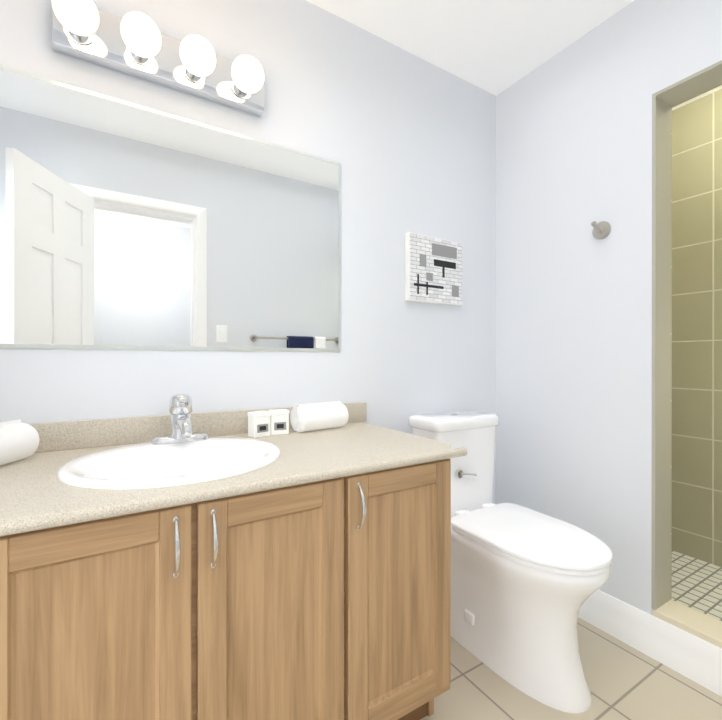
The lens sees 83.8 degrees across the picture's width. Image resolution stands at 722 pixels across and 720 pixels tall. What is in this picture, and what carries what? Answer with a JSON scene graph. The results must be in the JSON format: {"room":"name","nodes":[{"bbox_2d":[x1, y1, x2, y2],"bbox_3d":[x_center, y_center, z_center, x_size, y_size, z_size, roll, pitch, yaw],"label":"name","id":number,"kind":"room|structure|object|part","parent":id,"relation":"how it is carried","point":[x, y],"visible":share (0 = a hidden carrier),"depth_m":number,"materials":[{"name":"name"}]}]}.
{"room":"bathroom","nodes":[
{"label":"bathroom","id":0,"kind":"room"},
{"bbox_2d":[0,0,495,503],"bbox_3d":[0.093,-0.140,1.777,3.420,2.440,0.120,0,0,-31],"label":"wall","id":1,"kind":"structure","parent":0,"point":[406,139],"depth_m":1.61,"materials":[{"name":"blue paint"}]},
{"bbox_2d":[52,0,263,116],"bbox_3d":[-0.563,-0.930,1.205,0.589,0.138,0.168,0,0,-31],"label":"sconce","id":2,"kind":"object","parent":1,"relation":"attached to","point":[137,44],"visible":1,"depth_m":1.18,"materials":[{"name":"silver metal"}]},
{"bbox_2d":[0,65,340,351],"bbox_3d":[-0.642,-0.405,1.251,1.318,0.747,0.006,0,0,-31],"label":"vanity mirror","id":3,"kind":"object","parent":1,"relation":"attached to","point":[127,225],"visible":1,"depth_m":1.25,"materials":[{"name":"clear glass"}]},
{"bbox_2d":[405,232,461,305],"bbox_3d":[0.337,-0.407,1.836,0.321,0.295,0.031,0,0,-31],"label":"picture","id":4,"kind":"object","parent":1,"relation":"attached to","point":[433,269],"visible":0.96,"depth_m":1.81,"materials":[{"name":"white paper"}]},
{"bbox_2d":[306,0,721,110],"bbox_3d":[0.505,-1.389,1.101,3.420,0.060,1.700,0,0,-31],"label":"ceiling","id":5,"kind":"structure","parent":0,"point":[495,47],"depth_m":1.65,"materials":[{"name":"white paint"}]},
{"bbox_2d":[421,617,721,719],"bbox_3d":[0.061,1.112,0.833,2.380,0.060,1.700,0,0,-31],"label":"floor","id":6,"kind":"structure","parent":0,"point":[625,681],"depth_m":1.31,"materials":[{"name":"tile"}]},
{"bbox_2d":[0,418,466,719],"bbox_3d":[-0.461,0.666,1.017,1.438,0.830,0.596,0,0,-31],"label":"bathroom vanity","id":7,"kind":"object","parent":6,"relation":"on","point":[181,562],"depth_m":0.85,"materials":[{"name":"brown wood"}]},
{"bbox_2d":[0,419,39,464],"bbox_3d":[-0.864,0.201,0.924,0.096,0.100,0.206,0,0,1],"label":"rolled towel","id":8,"kind":"object","parent":7,"relation":"on","point":[19,440],"visible":1,"depth_m":0.97,"materials":[{"name":"white fabric"}]},
{"bbox_2d":[164,394,195,441],"bbox_3d":[-0.508,0.164,1.149,0.068,0.126,0.164,0,0,-31],"label":"faucet","id":9,"kind":"object","parent":7,"relation":"on","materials":[{"name":"silver metal"}]},
{"bbox_2d":[29,402,366,445],"bbox_3d":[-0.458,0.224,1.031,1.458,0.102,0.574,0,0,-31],"label":"backsplash","id":10,"kind":"structure","parent":7,"relation":"on","point":[66,433],"depth_m":1.20,"materials":[{"name":"beige stone"}]},
{"bbox_2d":[36,430,311,497],"bbox_3d":[-0.457,0.313,1.019,0.500,0.150,0.470,0,0,-31],"label":"sink","id":11,"kind":"object","parent":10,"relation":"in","point":[91,466],"depth_m":1.07,"materials":[{"name":"white ceramic"}]},
{"bbox_2d":[247,409,288,437],"bbox_3d":[-0.308,0.211,1.351,0.140,0.080,0.059,0,0,-36],"label":"boxes","id":12,"kind":"object","parent":7,"relation":"on","point":[263,423],"visible":1,"depth_m":1.33,"materials":[{"name":"white cardboard"}]},
{"bbox_2d":[290,401,348,431],"bbox_3d":[-0.148,0.202,1.451,0.196,0.096,0.092,0,0,-40],"label":"rolled towel","id":13,"kind":"object","parent":7,"relation":"on","point":[315,416],"visible":0.98,"depth_m":1.41,"materials":[{"name":"white fabric"}]},
{"bbox_2d":[409,410,612,712],"bbox_3d":[0.538,0.655,1.510,0.378,0.851,0.732,0,0,-31],"label":"toilet","id":14,"kind":"object","parent":6,"relation":"on","point":[526,583],"visible":0.92,"depth_m":1.36,"materials":[{"name":"white ceramic"}]},
{"bbox_3d":[0.402,0.435,1.732,0.374,0.398,0.210,0,0,-31],"label":"tank","id":15,"kind":"part","parent":14,"relation":"part of","materials":[{"name":"white ceramic"}]},
{"bbox_3d":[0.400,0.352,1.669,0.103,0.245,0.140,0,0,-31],"label":"lever","id":16,"kind":"part","parent":14,"relation":"part of","materials":[{"name":"silver metal"}]},
{"bbox_3d":[0.593,0.616,1.421,0.378,0.038,0.524,0,0,-31],"label":"seat","id":17,"kind":"part","parent":14,"relation":"part of","materials":[{"name":"white plastic"}]},
{"bbox_2d":[496,0,721,614],"bbox_3d":[1.102,-0.139,1.527,0.120,2.440,1.360,0,0,-31],"label":"wall","id":18,"kind":"structure","parent":0,"point":[573,314],"depth_m":1.67,"materials":[{"name":"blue paint"}]},
{"bbox_2d":[591,221,610,238],"bbox_3d":[0.941,-0.522,1.605,0.068,0.070,0.070,0,0,-31],"label":"robe hook","id":19,"kind":"object","parent":18,"relation":"attached to","point":[601,229],"visible":1,"depth_m":1.61,"materials":[{"name":"silver metal"}]},
{"bbox_2d":[578,590,721,696],"bbox_3d":[1.074,1.008,1.443,0.016,0.146,1.444,0,0,-31],"label":"baseboard","id":20,"kind":"structure","parent":18,"relation":"attached to","point":[689,656],"depth_m":1.44,"materials":[{"name":"white paint"}]},
{"bbox_2d":[651,93,670,609],"bbox_3d":[1.118,-0.030,1.499,0.120,1.882,0.012,0,0,-31],"label":"jamb","id":21,"kind":"object","parent":18,"relation":"attached to","point":[661,219],"visible":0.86,"depth_m":1.49,"materials":[{"name":"beige stone"}]},
{"bbox_2d":[670,107,671,599],"bbox_3d":[1.030,-0.140,1.771,0.012,2.440,0.568,0,0,-31],"label":"liner","id":22,"kind":"object","parent":18,"relation":"attached to","point":[671,378],"visible":0.07,"depth_m":1.53,"materials":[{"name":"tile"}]},
{"bbox_2d":[652,600,721,648],"bbox_3d":[1.291,0.996,1.230,0.132,0.170,0.654,0,0,-31],"label":"sill","id":23,"kind":"structure","parent":18,"relation":"attached to","point":[701,625],"depth_m":1.41,"materials":[{"name":"beige stone"}]},
{"bbox_2d":[656,60,721,106],"bbox_3d":[1.286,-0.965,1.224,0.120,0.012,0.630,0,0,-31],"label":"jamb","id":24,"kind":"object","parent":18,"relation":"attached to","point":[700,81],"visible":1,"depth_m":1.41,"materials":[{"name":"beige stone"}]},
{"bbox_2d":[671,84,721,107],"bbox_3d":[1.342,-1.159,1.259,0.012,0.400,0.630,0,0,-31],"label":"liner","id":25,"kind":"object","parent":18,"relation":"attached to","point":[696,95],"visible":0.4,"depth_m":1.46,"materials":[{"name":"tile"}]},
{"bbox_2d":[672,551,721,620],"bbox_3d":[1.564,1.091,1.665,0.788,0.100,1.310,0,0,-31],"label":"floor","id":26,"kind":"structure","parent":0,"point":[697,584],"depth_m":1.86,"materials":[{"name":"tile"}]},
{"bbox_2d":[672,89,721,566],"bbox_3d":[1.944,-0.140,1.913,0.120,2.440,1.580,0,0,-31],"label":"wall","id":27,"kind":"structure","parent":0,"point":[696,329],"depth_m":2.10,"materials":[{"name":"tile"}]}
]}

